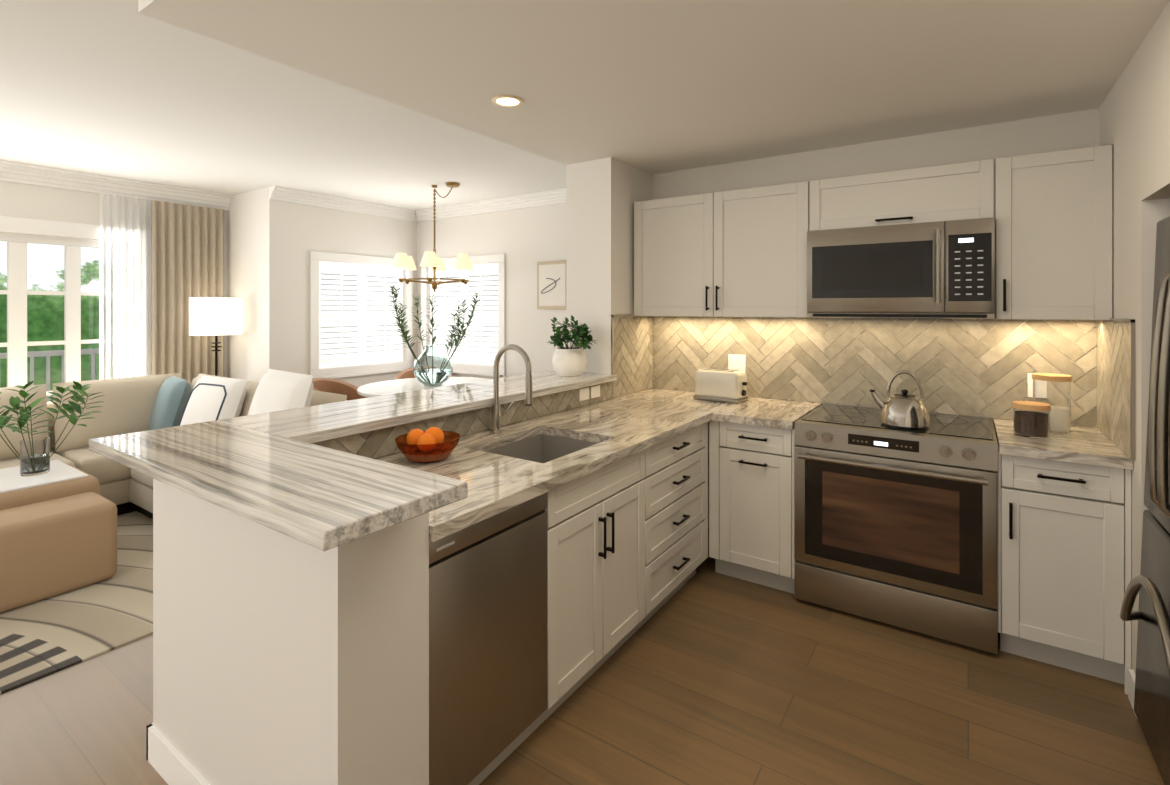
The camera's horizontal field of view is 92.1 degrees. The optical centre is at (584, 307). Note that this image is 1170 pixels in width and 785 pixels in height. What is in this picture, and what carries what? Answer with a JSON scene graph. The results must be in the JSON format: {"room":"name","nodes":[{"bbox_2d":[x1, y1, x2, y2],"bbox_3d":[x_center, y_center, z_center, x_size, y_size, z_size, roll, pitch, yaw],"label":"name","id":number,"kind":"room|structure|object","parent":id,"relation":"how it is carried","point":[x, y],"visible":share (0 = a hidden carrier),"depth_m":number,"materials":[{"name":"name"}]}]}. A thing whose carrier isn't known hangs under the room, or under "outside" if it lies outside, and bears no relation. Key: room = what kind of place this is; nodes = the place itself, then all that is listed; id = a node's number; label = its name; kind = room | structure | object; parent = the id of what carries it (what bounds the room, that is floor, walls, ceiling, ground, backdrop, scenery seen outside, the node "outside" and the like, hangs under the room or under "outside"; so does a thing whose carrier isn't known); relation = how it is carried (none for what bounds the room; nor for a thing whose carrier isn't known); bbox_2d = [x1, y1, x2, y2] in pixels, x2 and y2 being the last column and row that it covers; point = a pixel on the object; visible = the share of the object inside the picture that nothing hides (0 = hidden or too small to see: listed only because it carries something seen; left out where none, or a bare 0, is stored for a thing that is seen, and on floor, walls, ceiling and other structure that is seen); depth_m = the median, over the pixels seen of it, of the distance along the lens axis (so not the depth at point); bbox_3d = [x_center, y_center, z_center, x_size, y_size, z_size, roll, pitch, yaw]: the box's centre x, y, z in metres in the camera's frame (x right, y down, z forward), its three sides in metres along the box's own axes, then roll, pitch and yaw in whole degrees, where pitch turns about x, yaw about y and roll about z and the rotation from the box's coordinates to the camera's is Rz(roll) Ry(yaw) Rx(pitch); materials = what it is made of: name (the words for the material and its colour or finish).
{"room":"kitchen","nodes":[
{"label":"kitchen","id":0,"kind":"room"},
{"bbox_2d":[0,181,226,376],"bbox_3d":[-5.150,0.200,3.222,0.140,2.580,5.940,0,0,34],"label":"wall","id":1,"kind":"structure","parent":0,"point":[21,200],"depth_m":4.48,"materials":[{"name":"white paint"}]},
{"bbox_2d":[0,216,151,394],"bbox_3d":[-4.761,0.400,3.738,0.122,2.180,3.230,0,0,34],"label":"window","id":2,"kind":"structure","parent":1,"relation":"in","point":[16,344],"depth_m":4.43,"materials":[{"name":"white paint"}]},
{"bbox_2d":[99,193,150,379],"bbox_3d":[-3.920,0.264,4.813,0.048,2.428,0.355,0,0,34],"label":"sheer curtain","id":3,"kind":"object","parent":1,"relation":"hanging from","point":[124,222],"visible":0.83,"depth_m":4.79,"materials":[{"name":"white fabric"}]},
{"bbox_2d":[151,200,223,383],"bbox_3d":[-3.645,0.264,5.207,0.063,2.428,0.595,0,0,34],"label":"drape","id":4,"kind":"object","parent":1,"relation":"hanging from","point":[188,240],"visible":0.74,"depth_m":5.19,"materials":[{"name":"beige fabric"}]},
{"bbox_2d":[227,187,284,381],"bbox_3d":[-3.131,0.200,5.356,0.800,2.580,0.140,0,0,34],"label":"wall jog","id":5,"kind":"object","parent":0,"point":[255,221],"depth_m":5.20,"materials":[{"name":"white paint"}]},
{"bbox_2d":[0,0,565,209],"bbox_3d":[-1.086,-1.130,2.672,10.400,0.080,10.000,0,0,34],"label":"ceiling","id":6,"kind":"structure","parent":0,"point":[101,87],"depth_m":3.37,"materials":[{"name":"white paint"}]},
{"bbox_2d":[391,182,473,291],"bbox_3d":[-1.339,-0.617,5.021,0.753,0.944,0.737,0,0,34],"label":"chandelier","id":7,"kind":"object","parent":6,"relation":"hanging from","point":[401,261],"visible":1,"depth_m":4.88,"materials":[{"name":"white fabric"}]},
{"bbox_2d":[285,202,416,387],"bbox_3d":[-2.358,0.200,5.907,0.140,2.580,1.640,0,0,34],"label":"wall","id":8,"kind":"structure","parent":0,"point":[308,228],"depth_m":5.46,"materials":[{"name":"white paint"}]},
{"bbox_2d":[0,159,565,221],"bbox_3d":[-3.736,-1.022,3.851,8.340,0.134,2.705,0,0,-29],"label":"crown molding","id":9,"kind":"structure","parent":8,"relation":"attached to","point":[10,171],"depth_m":5.21,"materials":[{"name":"white paint"}]},
{"bbox_2d":[310,251,411,378],"bbox_3d":[-2.311,0.075,5.887,0.101,1.240,1.190,0,0,34],"label":"window shutter","id":10,"kind":"object","parent":8,"relation":"attached to","point":[367,322],"visible":0.86,"depth_m":5.81,"materials":[{"name":"white paint"}]},
{"bbox_2d":[153,412,555,784],"bbox_3d":[-0.341,0.975,2.529,1.052,1.030,2.320,0,0,34],"label":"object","id":11,"kind":"object","parent":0,"point":[279,658],"depth_m":1.45,"materials":[{"name":"white paint"}]},
{"bbox_2d":[89,370,616,550],"bbox_3d":[-0.349,0.439,2.449,1.330,0.038,2.458,0,0,34],"label":"bar","id":12,"kind":"object","parent":11,"relation":"on","point":[266,469],"visible":0.99,"depth_m":1.55,"materials":[{"name":"white stone"}]},
{"bbox_2d":[547,315,596,375],"bbox_3d":[-0.090,0.232,3.504,0.334,0.375,0.316,0,0,34],"label":"potted plant","id":13,"kind":"object","parent":12,"relation":"on","point":[567,361],"visible":1,"depth_m":3.45,"materials":[{"name":"green plant"}]},
{"bbox_2d":[417,203,565,378],"bbox_3d":[-0.650,0.200,5.653,2.970,2.580,0.140,0,0,34],"label":"wall","id":14,"kind":"structure","parent":0,"point":[529,236],"depth_m":5.58,"materials":[{"name":"white paint"}]},
{"bbox_2d":[421,254,504,376],"bbox_3d":[-1.306,0.075,6.039,1.260,1.240,0.101,0,0,34],"label":"window shutter","id":15,"kind":"object","parent":14,"relation":"attached to","point":[496,266],"visible":0.63,"depth_m":5.97,"materials":[{"name":"white paint"}]},
{"bbox_2d":[537,260,565,308],"bbox_3d":[-0.304,-0.215,5.309,0.370,0.450,0.036,0,0,34],"label":"picture frame","id":16,"kind":"object","parent":14,"relation":"attached to","point":[551,275],"visible":0.91,"depth_m":5.30,"materials":[{"name":"beige paper"}]},
{"bbox_2d":[0,528,1163,784],"bbox_3d":[-1.086,1.520,2.672,10.400,0.060,10.000,0,0,34],"label":"floor","id":17,"kind":"structure","parent":0,"point":[732,680],"depth_m":2.07,"materials":[{"name":"brown wood"}]},
{"bbox_2d":[0,348,98,401],"bbox_3d":[-5.382,0.985,4.262,1.405,1.130,7.000,0,0,34],"label":"railing","id":18,"kind":"object","parent":17,"relation":"on","point":[92,352],"visible":0.03,"depth_m":5.51,"materials":[{"name":"grey wood"}]},
{"bbox_2d":[0,511,152,694],"bbox_3d":[-3.762,1.484,2.497,2.870,0.012,4.300,0,0,34],"label":"rug","id":19,"kind":"object","parent":17,"relation":"on","point":[46,637],"visible":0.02,"depth_m":2.68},
{"bbox_2d":[0,460,116,612],"bbox_3d":[-3.303,1.227,2.910,1.065,0.498,1.200,0,0,34],"label":"ottoman","id":20,"kind":"object","parent":19,"relation":"on","point":[58,534],"visible":1,"depth_m":2.94,"materials":[{"name":"beige leather"}]},
{"bbox_2d":[0,381,103,475],"bbox_3d":[-3.224,0.711,3.351,0.657,0.532,0.568,0,0,34],"label":"vase","id":21,"kind":"object","parent":20,"relation":"on","point":[34,454],"visible":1,"depth_m":3.32,"materials":[{"name":"clear glass"}]},
{"bbox_2d":[0,369,346,518],"bbox_3d":[-3.095,0.937,3.113,2.620,1.078,2.770,0,0,34],"label":"sofa","id":22,"kind":"object","parent":19,"relation":"on","point":[151,402],"visible":0.4,"depth_m":3.97,"materials":[{"name":"beige fabric"}]},
{"bbox_2d":[149,376,190,429],"bbox_3d":[-3.245,0.775,4.406,0.479,0.448,0.250,0,0,34],"label":"pillow","id":23,"kind":"object","parent":22,"relation":"on","point":[168,395],"depth_m":4.29,"materials":[{"name":"teal fabric"}]},
{"bbox_2d":[247,369,312,415],"bbox_3d":[-1.894,0.695,3.439,0.634,0.594,0.285,0,0,34],"label":"pillow","id":24,"kind":"object","parent":22,"relation":"on","point":[277,390],"depth_m":3.36,"materials":[{"name":"white fabric"}]},
{"bbox_2d":[189,297,241,375],"bbox_3d":[-3.385,0.698,5.178,0.410,1.585,0.410,0,0,34],"label":"floor lamp","id":25,"kind":"object","parent":17,"relation":"on","point":[208,316],"visible":0.75,"depth_m":5.01,"materials":[{"name":"white fabric"}]},
{"bbox_2d":[312,378,366,400],"bbox_3d":[-2.164,1.060,5.022,0.595,0.860,0.602,0,0,34],"label":"dining chair","id":26,"kind":"object","parent":17,"relation":"on","point":[319,384],"visible":0.08,"depth_m":5.23,"materials":[{"name":"brown leather"}]},
{"bbox_2d":[357,377,488,397],"bbox_3d":[-1.356,1.090,5.032,1.260,0.800,1.260,0,0,34],"label":"dining table","id":27,"kind":"object","parent":17,"relation":"on","point":[387,387],"visible":0.19,"depth_m":4.96,"materials":[{"name":"white"}]},
{"bbox_2d":[385,285,480,385],"bbox_3d":[-1.369,0.248,4.953,0.788,0.882,0.979,0,0,-27],"label":"vase","id":28,"kind":"object","parent":27,"relation":"on","point":[432,367],"visible":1,"depth_m":4.92,"materials":[{"name":"clear glass"}]},
{"bbox_2d":[394,368,452,379],"bbox_3d":[-1.644,1.060,5.787,0.595,0.860,0.602,0,0,34],"label":"dining chair","id":29,"kind":"object","parent":17,"relation":"on","point":[408,373],"visible":0.08,"depth_m":5.90,"materials":[{"name":"brown leather"}]},
{"bbox_2d":[429,492,546,784],"bbox_3d":[-0.521,0.998,1.881,0.603,0.760,0.518,0,0,34],"label":"dishwasher","id":30,"kind":"object","parent":17,"relation":"on","point":[488,577],"visible":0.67,"depth_m":1.68,"materials":[{"name":"silver metal"}]},
{"bbox_2d":[468,420,1130,784],"bbox_3d":[0.736,1.053,2.532,2.851,0.874,1.349,0,0,-14],"label":"base cabinet","id":31,"kind":"object","parent":17,"relation":"on","point":[624,536],"visible":0.88,"depth_m":2.33,"materials":[{"name":"beige wood"}]},
{"bbox_2d":[374,388,1132,541],"bbox_3d":[0.739,0.689,2.297,2.396,0.227,2.626,0,0,34],"label":"countertop","id":32,"kind":"structure","parent":31,"relation":"on","point":[532,458],"depth_m":2.47,"materials":[{"name":"beige stone"}]},
{"bbox_2d":[395,427,459,462],"bbox_3d":[-0.597,0.514,2.147,0.240,0.120,0.240,0,0,34],"label":"fruit bowl","id":33,"kind":"object","parent":32,"relation":"on","point":[433,444],"visible":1,"depth_m":2.08,"materials":[{"name":"orange glass"}]},
{"bbox_2d":[490,344,532,433],"bbox_3d":[-0.321,0.369,2.576,0.243,0.410,0.111,0,0,34],"label":"faucet","id":34,"kind":"object","parent":32,"relation":"on","point":[497,414],"visible":1,"depth_m":2.59,"materials":[{"name":"silver metal"}]},
{"bbox_2d":[693,368,748,403],"bbox_3d":[0.860,0.481,3.532,0.318,0.186,0.176,0,0,38],"label":"toaster","id":35,"kind":"object","parent":32,"relation":"on","point":[711,384],"visible":1,"depth_m":3.46,"materials":[{"name":"beige metal"}]},
{"bbox_2d":[1012,401,1050,438],"bbox_3d":[2.013,0.502,2.543,0.138,0.144,0.138,0,0,34],"label":"jar","id":36,"kind":"object","parent":32,"relation":"on","point":[1031,419],"visible":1,"depth_m":2.49,"materials":[{"name":"clear glass"}]},
{"bbox_2d":[1032,373,1071,432],"bbox_3d":[2.200,0.445,2.658,0.148,0.259,0.148,0,0,34],"label":"jar","id":37,"kind":"object","parent":32,"relation":"on","point":[1054,390],"visible":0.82,"depth_m":2.60,"materials":[{"name":"clear glass"}]},
{"bbox_2d":[794,404,997,653],"bbox_3d":[1.569,1.032,2.865,0.831,0.915,0.736,0,0,34],"label":"range","id":38,"kind":"object","parent":17,"relation":"on","point":[898,527],"visible":0.9,"depth_m":2.60,"materials":[{"name":"silver metal"}]},
{"bbox_2d":[870,371,930,428],"bbox_3d":[1.567,0.441,2.773,0.222,0.267,0.222,0,0,-11],"label":"kettle","id":39,"kind":"object","parent":38,"relation":"on","point":[904,410],"visible":1,"depth_m":2.71,"materials":[{"name":"silver metal"}]},
{"bbox_2d":[1120,216,1169,784],"bbox_3d":[2.043,0.590,1.474,0.841,1.800,0.875,0,0,34],"label":"fridge","id":40,"kind":"object","parent":17,"relation":"on","point":[1152,676],"visible":1,"depth_m":1.80,"materials":[{"name":"silver metal"}]},
{"bbox_2d":[566,157,651,373],"bbox_3d":[0.380,0.200,4.215,0.350,2.580,1.280,0,0,34],"label":"wall column","id":41,"kind":"structure","parent":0,"point":[601,194],"depth_m":3.69,"materials":[{"name":"white paint"}]},
{"bbox_2d":[138,0,1169,174],"bbox_3d":[1.569,-1.025,1.980,4.830,0.129,3.640,0,0,34],"label":"ceiling","id":42,"kind":"structure","parent":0,"point":[652,87],"depth_m":2.21,"materials":[{"name":"white paint"}]},
{"bbox_2d":[492,95,523,107],"bbox_3d":[-0.358,-0.956,2.613,0.148,0.006,0.148,0,0,34],"label":"recessed light","id":43,"kind":"object","parent":42,"relation":"in","point":[508,101],"depth_m":2.60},
{"bbox_2d":[652,1,1169,673],"bbox_3d":[0.452,0.265,0.025,4.480,2.450,6.950,0,0,34],"label":"wall","id":44,"kind":"structure","parent":0,"point":[1134,117],"depth_m":2.33,"materials":[{"name":"white paint"}]},
{"bbox_2d":[146,669,1136,784],"bbox_3d":[-1.953,1.435,1.956,6.570,0.110,7.440,0,0,34],"label":"baseboard","id":45,"kind":"structure","parent":44,"relation":"attached to","point":[164,758],"depth_m":1.78,"materials":[{"name":"white paint"}]},
{"bbox_2d":[312,314,1134,459],"bbox_3d":[0.739,0.308,2.297,2.399,0.531,2.630,0,0,34],"label":"tile backsplash","id":46,"kind":"structure","parent":44,"relation":"attached to","point":[965,367],"depth_m":3.11,"materials":[{"name":"beige tile"}]},
{"bbox_2d":[728,354,745,371],"bbox_3d":[0.995,0.365,3.696,0.115,0.120,0.006,0,0,34],"label":"outlet plate","id":47,"kind":"object","parent":44,"relation":"attached to","point":[735,362],"visible":0.85,"depth_m":3.69,"materials":[{"name":"white plastic"}]},
{"bbox_2d":[634,144,1112,320],"bbox_3d":[1.387,-0.328,3.226,2.368,0.765,0.360,0,0,34],"label":"upper cabinet","id":48,"kind":"object","parent":44,"relation":"attached to","point":[740,252],"visible":0.93,"depth_m":2.94,"materials":[{"name":"beige paint"}]},
{"bbox_2d":[807,217,994,318],"bbox_3d":[1.656,-0.185,2.998,0.836,0.475,0.434,0,0,34],"label":"microwave","id":49,"kind":"object","parent":48,"relation":"attached to","point":[941,269],"visible":1,"depth_m":2.83,"materials":[{"name":"silver metal"}]},
{"bbox_2d":[1027,373,1032,396],"bbox_3d":[2.268,0.390,2.831,0.075,0.120,0.006,0,0,34],"label":"outlet plate","id":50,"kind":"object","parent":44,"relation":"attached to","point":[1029,375],"visible":0.15,"depth_m":2.85,"materials":[{"name":"white plastic"}]},
{"label":"outside","id":51,"kind":"structure","parent":0,"visible":0},
{"bbox_2d":[0,241,98,401],"bbox_3d":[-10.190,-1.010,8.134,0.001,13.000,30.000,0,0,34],"label":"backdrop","id":52,"kind":"structure","parent":51,"point":[45,262],"depth_m":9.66,"materials":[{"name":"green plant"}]},
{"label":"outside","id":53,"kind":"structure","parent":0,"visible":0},
{"bbox_2d":[321,269,497,358],"bbox_3d":[-1.801,0.065,6.066,2.242,1.450,1.032,0,0,-9],"label":"exterior glow","id":54,"kind":"object","parent":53,"point":[327,269],"visible":0.02,"depth_m":6.04,"materials":[{"name":"white"}]}
]}

